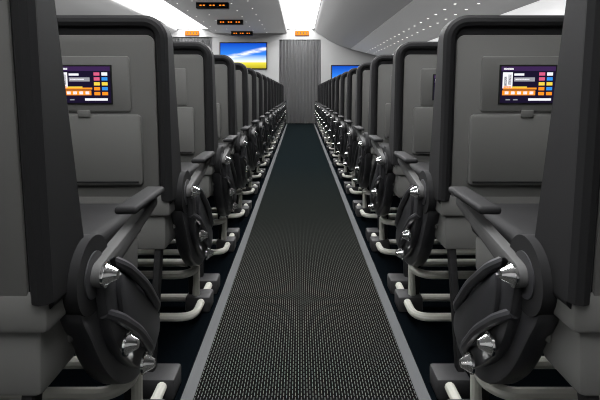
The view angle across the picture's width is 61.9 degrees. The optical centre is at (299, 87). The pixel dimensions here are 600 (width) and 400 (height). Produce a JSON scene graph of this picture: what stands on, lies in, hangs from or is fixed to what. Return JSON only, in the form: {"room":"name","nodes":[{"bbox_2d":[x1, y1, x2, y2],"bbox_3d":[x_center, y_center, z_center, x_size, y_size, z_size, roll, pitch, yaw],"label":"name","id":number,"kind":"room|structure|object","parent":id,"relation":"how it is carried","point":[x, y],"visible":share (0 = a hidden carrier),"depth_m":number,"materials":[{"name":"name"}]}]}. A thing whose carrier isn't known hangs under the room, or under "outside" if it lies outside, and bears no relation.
{"room":"airplane cabin","nodes":[
{"label":"airplane cabin","id":0,"kind":"room"},
{"bbox_2d":[118,0,206,28],"bbox_3d":[-3.280,-1.795,6.929,1.240,0.050,16.258,0,0,0],"label":"ceiling","id":1,"kind":"structure","parent":0,"point":[161,10],"depth_m":11.88,"materials":[{"name":"white plastic"}]},
{"bbox_2d":[172,37,211,37],"bbox_3d":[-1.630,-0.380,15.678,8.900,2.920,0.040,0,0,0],"label":"curtain rod","id":2,"kind":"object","parent":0,"point":[172,37],"depth_m":15.66,"materials":[{"name":"grey metal"}]},
{"bbox_2d":[164,0,286,32],"bbox_3d":[-1.480,-1.735,6.919,2.200,0.190,16.238,0,0,0],"label":"ceiling","id":3,"kind":"structure","parent":0,"point":[265,16],"depth_m":11.16,"materials":[{"name":"grey plastic"}]},
{"bbox_2d":[196,2,228,8],"bbox_3d":[-1.680,-1.583,9.629,0.620,0.115,0.163,0,0,0],"label":"sign","id":4,"kind":"object","parent":3,"relation":"attached to","point":[199,5],"visible":1,"depth_m":9.55,"materials":[{"name":"black plastic"}]},
{"bbox_2d":[217,20,243,24],"bbox_3d":[-1.680,-1.583,12.059,0.620,0.115,0.163,0,0,0],"label":"sign","id":5,"kind":"object","parent":3,"relation":"attached to","point":[219,22],"visible":1,"depth_m":11.98,"materials":[{"name":"black plastic"}]},
{"bbox_2d":[231,31,252,35],"bbox_3d":[-1.680,-1.583,14.498,0.620,0.115,0.163,0,0,0],"label":"sign","id":6,"kind":"object","parent":3,"relation":"attached to","point":[233,33],"visible":1,"depth_m":14.42,"materials":[{"name":"black plastic"}]},
{"bbox_2d":[172,29,376,82],"bbox_3d":[-0.535,-0.380,15.028,6.710,2.920,0.060,0,0,0],"label":"wall","id":7,"kind":"structure","parent":0,"point":[272,39],"depth_m":15.00,"materials":[{"name":"grey plastic"}]},
{"bbox_2d":[172,38,211,49],"bbox_3d":[-3.260,-0.223,15.028,1.250,2.565,0.026,0,0,0],"label":"curtain","id":8,"kind":"object","parent":7,"relation":"hanging from","point":[208,41],"visible":0.12,"depth_m":15.03,"materials":[{"name":"fabric"}]},
{"bbox_2d":[185,31,198,35],"bbox_3d":[-3.230,-1.640,14.971,0.420,0.150,0.054,0,0,0],"label":"exit sign","id":9,"kind":"object","parent":7,"relation":"attached to","point":[187,33],"visible":1,"depth_m":14.95,"materials":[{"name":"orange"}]},
{"bbox_2d":[219,42,266,68],"bbox_3d":[-1.695,-0.965,14.977,1.430,0.810,0.042,0,0,0],"label":"tv","id":10,"kind":"object","parent":7,"relation":"attached to","point":[253,55],"visible":0.71,"depth_m":14.96,"materials":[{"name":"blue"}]},
{"bbox_2d":[279,40,320,122],"bbox_3d":[0.000,-0.198,15.028,1.250,2.515,0.026,0,0,0],"label":"curtain","id":11,"kind":"object","parent":7,"relation":"hanging from","point":[299,60],"visible":0.88,"depth_m":15.03,"materials":[{"name":"fabric"}]},
{"bbox_2d":[279,37,320,39],"bbox_3d":[0.000,-1.495,15.026,1.256,0.080,0.053,0,0,0],"label":"rail","id":12,"kind":"object","parent":7,"relation":"attached to","point":[280,38],"depth_m":15.00,"materials":[{"name":"silver metal"}]},
{"bbox_2d":[295,31,308,35],"bbox_3d":[0.060,-1.640,14.971,0.420,0.150,0.054,0,0,0],"label":"exit sign","id":13,"kind":"object","parent":7,"relation":"attached to","point":[297,33],"visible":1,"depth_m":14.95,"materials":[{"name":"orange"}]},
{"bbox_2d":[331,65,358,77],"bbox_3d":[1.640,-0.282,14.977,1.420,0.815,0.042,0,0,0],"label":"television","id":14,"kind":"object","parent":7,"relation":"attached to","point":[336,70],"visible":0.24,"depth_m":14.96,"materials":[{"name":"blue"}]},
{"bbox_2d":[281,0,320,28],"bbox_3d":[0.020,-1.795,6.929,1.240,0.050,16.258,0,0,0],"label":"ceiling light","id":15,"kind":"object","parent":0,"point":[299,14],"depth_m":11.88,"materials":[{"name":"white plastic"}]},
{"bbox_2d":[48,123,571,399],"bbox_3d":[-1.630,1.090,7.229,8.900,0.020,16.858,0,0,0],"label":"floor","id":16,"kind":"structure","parent":0,"point":[180,342],"depth_m":2.31,"materials":[{"name":"black carpet"}]},
{"bbox_2d":[0,0,164,399],"bbox_3d":[-1.377,0.406,1.141,1.986,1.348,0.963,0,0,0],"label":"seat","id":17,"kind":"object","parent":16,"relation":"on","point":[71,282],"visible":1,"depth_m":0.96,"materials":[{"name":"grey leather"}]},
{"bbox_2d":[57,15,214,399],"bbox_3d":[-1.377,0.411,2.031,1.986,1.337,0.963,0,0,0],"label":"seat","id":18,"kind":"object","parent":16,"relation":"on","point":[119,70],"visible":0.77,"depth_m":1.80,"materials":[{"name":"grey"}]},
{"bbox_2d":[138,42,237,301],"bbox_3d":[-1.377,0.416,2.921,1.986,1.327,0.963,0,0,0],"label":"seat","id":19,"kind":"object","parent":16,"relation":"on","point":[194,65],"visible":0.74,"depth_m":2.70,"materials":[{"name":"grey leather"}]},
{"bbox_2d":[169,55,251,244],"bbox_3d":[-1.377,0.421,3.812,1.986,1.317,0.963,0,0,0],"label":"seat","id":20,"kind":"object","parent":16,"relation":"on","point":[225,73],"visible":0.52,"depth_m":3.59,"materials":[{"name":"grey leather"}]},
{"bbox_2d":[180,124,286,399],"bbox_3d":[-0.391,1.083,6.929,0.043,0.020,16.258,0,0,0],"label":"trim","id":21,"kind":"structure","parent":16,"relation":"attached to","point":[190,389],"depth_m":2.41,"materials":[{"name":"grey metal"}]},
{"bbox_2d":[211,62,260,211],"bbox_3d":[-1.377,0.427,4.702,1.986,1.307,0.963,0,0,0],"label":"seat","id":22,"kind":"object","parent":16,"relation":"on","point":[242,88],"visible":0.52,"depth_m":4.49,"materials":[{"name":"grey"}]},
{"bbox_2d":[242,68,266,189],"bbox_3d":[-1.377,0.432,5.591,1.986,1.297,0.963,0,0,0],"label":"seat","id":23,"kind":"object","parent":16,"relation":"on","point":[252,76],"visible":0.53,"depth_m":5.38,"materials":[{"name":"grey"}]},
{"bbox_2d":[252,71,270,174],"bbox_3d":[-1.377,0.437,6.481,1.986,1.286,0.963,0,0,0],"label":"seat","id":24,"kind":"object","parent":16,"relation":"on","point":[266,125],"visible":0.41,"depth_m":6.27,"materials":[{"name":"grey"}]},
{"bbox_2d":[262,74,274,162],"bbox_3d":[-1.377,0.442,7.372,1.986,1.276,0.963,0,0,0],"label":"seat","id":25,"kind":"object","parent":16,"relation":"on","point":[268,154],"visible":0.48,"depth_m":7.20,"materials":[{"name":"grey"}]},
{"bbox_2d":[266,76,276,155],"bbox_3d":[-1.377,0.447,8.261,1.986,1.266,0.963,0,0,0],"label":"seat","id":26,"kind":"object","parent":16,"relation":"on","point":[271,147],"visible":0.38,"depth_m":8.05,"materials":[{"name":"grey"}]},
{"bbox_2d":[270,78,278,148],"bbox_3d":[-1.377,0.452,9.152,1.986,1.256,0.963,0,0,0],"label":"seat","id":27,"kind":"object","parent":16,"relation":"on","point":[274,142],"visible":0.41,"depth_m":8.94,"materials":[{"name":"grey"}]},
{"bbox_2d":[273,80,280,140],"bbox_3d":[-1.377,0.457,10.041,1.986,1.246,0.963,0,0,0],"label":"seat","id":28,"kind":"object","parent":16,"relation":"on","point":[275,103],"visible":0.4,"depth_m":9.96,"materials":[{"name":"grey"}]},
{"bbox_2d":[276,81,282,138],"bbox_3d":[-1.377,0.462,10.931,1.986,1.235,0.963,0,0,0],"label":"seat","id":29,"kind":"object","parent":16,"relation":"on","point":[280,109],"visible":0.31,"depth_m":10.71,"materials":[{"name":"grey"}]},
{"bbox_2d":[278,83,283,131],"bbox_3d":[-1.377,0.467,11.822,1.986,1.225,0.963,0,0,0],"label":"seat","id":30,"kind":"object","parent":16,"relation":"on","point":[279,129],"visible":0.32,"depth_m":11.60,"materials":[{"name":"grey"}]},
{"bbox_2d":[279,83,284,130],"bbox_3d":[-1.377,0.472,12.711,1.986,1.215,0.963,0,0,0],"label":"seat","id":31,"kind":"object","parent":16,"relation":"on","point":[281,127],"visible":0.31,"depth_m":12.70,"materials":[{"name":"grey"}]},
{"bbox_2d":[281,84,285,126],"bbox_3d":[-1.377,0.478,13.601,1.986,1.205,0.963,0,0,0],"label":"seat","id":32,"kind":"object","parent":16,"relation":"on","point":[282,124],"visible":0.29,"depth_m":13.39,"materials":[{"name":"grey"}]},
{"bbox_2d":[282,85,286,123],"bbox_3d":[-1.377,0.483,14.492,1.986,1.195,0.963,0,0,0],"label":"seat","id":33,"kind":"object","parent":16,"relation":"on","point":[282,85],"visible":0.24,"depth_m":14.28,"materials":[{"name":"grey"}]},
{"bbox_2d":[193,124,417,399],"bbox_3d":[0.020,1.086,6.929,0.778,0.020,16.258,0,0,0],"label":"carpet","id":34,"kind":"structure","parent":16,"relation":"on","point":[304,317],"depth_m":2.42,"materials":[{"name":"black carpet"}]},
{"bbox_2d":[315,84,319,123],"bbox_3d":[1.417,0.483,14.492,1.986,1.195,0.963,0,0,0],"label":"seat","id":35,"kind":"object","parent":16,"relation":"on","point":[319,84],"visible":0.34,"depth_m":14.42,"materials":[{"name":"grey"}]},
{"bbox_2d":[315,84,320,126],"bbox_3d":[1.417,0.478,13.601,1.986,1.205,0.963,0,0,0],"label":"seat","id":36,"kind":"object","parent":16,"relation":"on","point":[320,84],"visible":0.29,"depth_m":13.56,"materials":[{"name":"grey"}]},
{"bbox_2d":[316,83,321,128],"bbox_3d":[1.417,0.472,12.711,1.986,1.215,0.963,0,0,0],"label":"seat","id":37,"kind":"object","parent":16,"relation":"on","point":[320,126],"visible":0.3,"depth_m":12.50,"materials":[{"name":"grey"}]},
{"bbox_2d":[318,82,323,133],"bbox_3d":[1.417,0.467,11.822,1.986,1.225,0.963,0,0,0],"label":"seat","id":38,"kind":"object","parent":16,"relation":"on","point":[320,130],"visible":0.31,"depth_m":11.81,"materials":[{"name":"grey"}]},
{"bbox_2d":[319,81,325,135],"bbox_3d":[1.417,0.462,10.931,1.986,1.235,0.963,0,0,0],"label":"seat","id":39,"kind":"object","parent":16,"relation":"on","point":[324,96],"visible":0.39,"depth_m":10.81,"materials":[{"name":"grey"}]},
{"bbox_2d":[321,80,328,142],"bbox_3d":[1.417,0.457,10.041,1.986,1.246,0.963,0,0,0],"label":"seat","id":40,"kind":"object","parent":16,"relation":"on","point":[325,137],"visible":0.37,"depth_m":9.96,"materials":[{"name":"grey"}]},
{"bbox_2d":[323,78,332,147],"bbox_3d":[1.417,0.452,9.152,1.986,1.256,0.963,0,0,0],"label":"seat","id":41,"kind":"object","parent":16,"relation":"on","point":[327,142],"visible":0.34,"depth_m":8.94,"materials":[{"name":"grey"}]},
{"bbox_2d":[325,76,336,154],"bbox_3d":[1.417,0.447,8.261,1.986,1.266,0.963,0,0,0],"label":"seat","id":42,"kind":"object","parent":16,"relation":"on","point":[331,147],"visible":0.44,"depth_m":8.06,"materials":[{"name":"grey"}]},
{"bbox_2d":[328,74,343,163],"bbox_3d":[1.417,0.442,7.372,1.986,1.276,0.963,0,0,0],"label":"seat","id":43,"kind":"object","parent":16,"relation":"on","point":[334,154],"visible":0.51,"depth_m":7.16,"materials":[{"name":"grey"}]},
{"bbox_2d":[332,71,351,174],"bbox_3d":[1.417,0.437,6.481,1.986,1.286,0.963,0,0,0],"label":"seat","id":44,"kind":"object","parent":16,"relation":"on","point":[343,79],"visible":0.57,"depth_m":6.27,"materials":[{"name":"grey"}]},
{"bbox_2d":[337,68,361,189],"bbox_3d":[1.417,0.432,5.591,1.986,1.297,0.963,0,0,0],"label":"seat","id":45,"kind":"object","parent":16,"relation":"on","point":[351,75],"visible":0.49,"depth_m":5.38,"materials":[{"name":"grey"}]},
{"bbox_2d":[343,62,397,211],"bbox_3d":[1.417,0.427,4.702,1.986,1.307,0.963,0,0,0],"label":"seat","id":46,"kind":"object","parent":16,"relation":"on","point":[363,70],"visible":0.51,"depth_m":4.49,"materials":[{"name":"grey"}]},
{"bbox_2d":[314,124,430,399],"bbox_3d":[0.430,1.083,6.929,0.043,0.020,16.258,0,0,0],"label":"trim","id":47,"kind":"structure","parent":16,"relation":"attached to","point":[419,386],"depth_m":2.41,"materials":[{"name":"grey metal"}]},
{"bbox_2d":[353,55,441,244],"bbox_3d":[1.417,0.421,3.812,1.986,1.317,0.963,0,0,0],"label":"seat","id":48,"kind":"object","parent":16,"relation":"on","point":[381,66],"visible":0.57,"depth_m":3.59,"materials":[{"name":"grey"}]},
{"bbox_2d":[368,42,475,301],"bbox_3d":[1.417,0.416,2.921,1.986,1.327,0.963,0,0,0],"label":"seat","id":49,"kind":"object","parent":16,"relation":"on","point":[414,63],"visible":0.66,"depth_m":2.70,"materials":[{"name":"grey"}]},
{"bbox_2d":[394,15,563,399],"bbox_3d":[1.417,0.411,2.031,1.986,1.337,0.963,0,0,0],"label":"seat","id":50,"kind":"object","parent":16,"relation":"on","point":[495,79],"visible":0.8,"depth_m":1.80,"materials":[{"name":"grey"}]},
{"bbox_2d":[448,0,599,399],"bbox_3d":[1.417,0.406,1.141,1.986,1.348,0.963,0,0,0],"label":"seat","id":51,"kind":"object","parent":16,"relation":"on","point":[533,291],"visible":1,"depth_m":1.01,"materials":[{"name":"grey"}]},
{"bbox_2d":[351,0,539,55],"bbox_3d":[2.170,-1.338,6.919,1.300,0.984,16.238,0,0,0],"label":"ceiling","id":52,"kind":"structure","parent":0,"point":[405,23],"depth_m":7.78,"materials":[{"name":"grey plastic"}]},
{"bbox_2d":[392,0,565,54],"bbox_3d":[2.670,0.080,6.929,0.300,2.000,16.258,0,0,0],"label":"wall","id":53,"kind":"structure","parent":0,"point":[542,7],"depth_m":5.23,"materials":[{"name":"grey plastic"}]},
{"bbox_3d":[-1.630,-1.860,7.229,8.900,0.040,16.858,0,0,0],"label":"ceiling","id":54,"kind":"structure","parent":0,"visible":0},
{"bbox_2d":[55,0,176,34],"bbox_3d":[-4.229,-1.505,6.919,1.103,0.650,16.238,0,0,0],"label":"bin","id":55,"kind":"object","parent":54,"relation":"attached to","point":[63,7],"visible":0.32,"depth_m":9.64,"materials":[{"name":"grey plastic"}]},
{"bbox_2d":[314,0,412,48],"bbox_3d":[0.969,-1.505,6.919,1.103,0.650,16.238,0,0,0],"label":"bin","id":56,"kind":"object","parent":54,"relation":"attached to","point":[344,23],"visible":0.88,"depth_m":9.88,"materials":[{"name":"grey plastic"}]}
]}

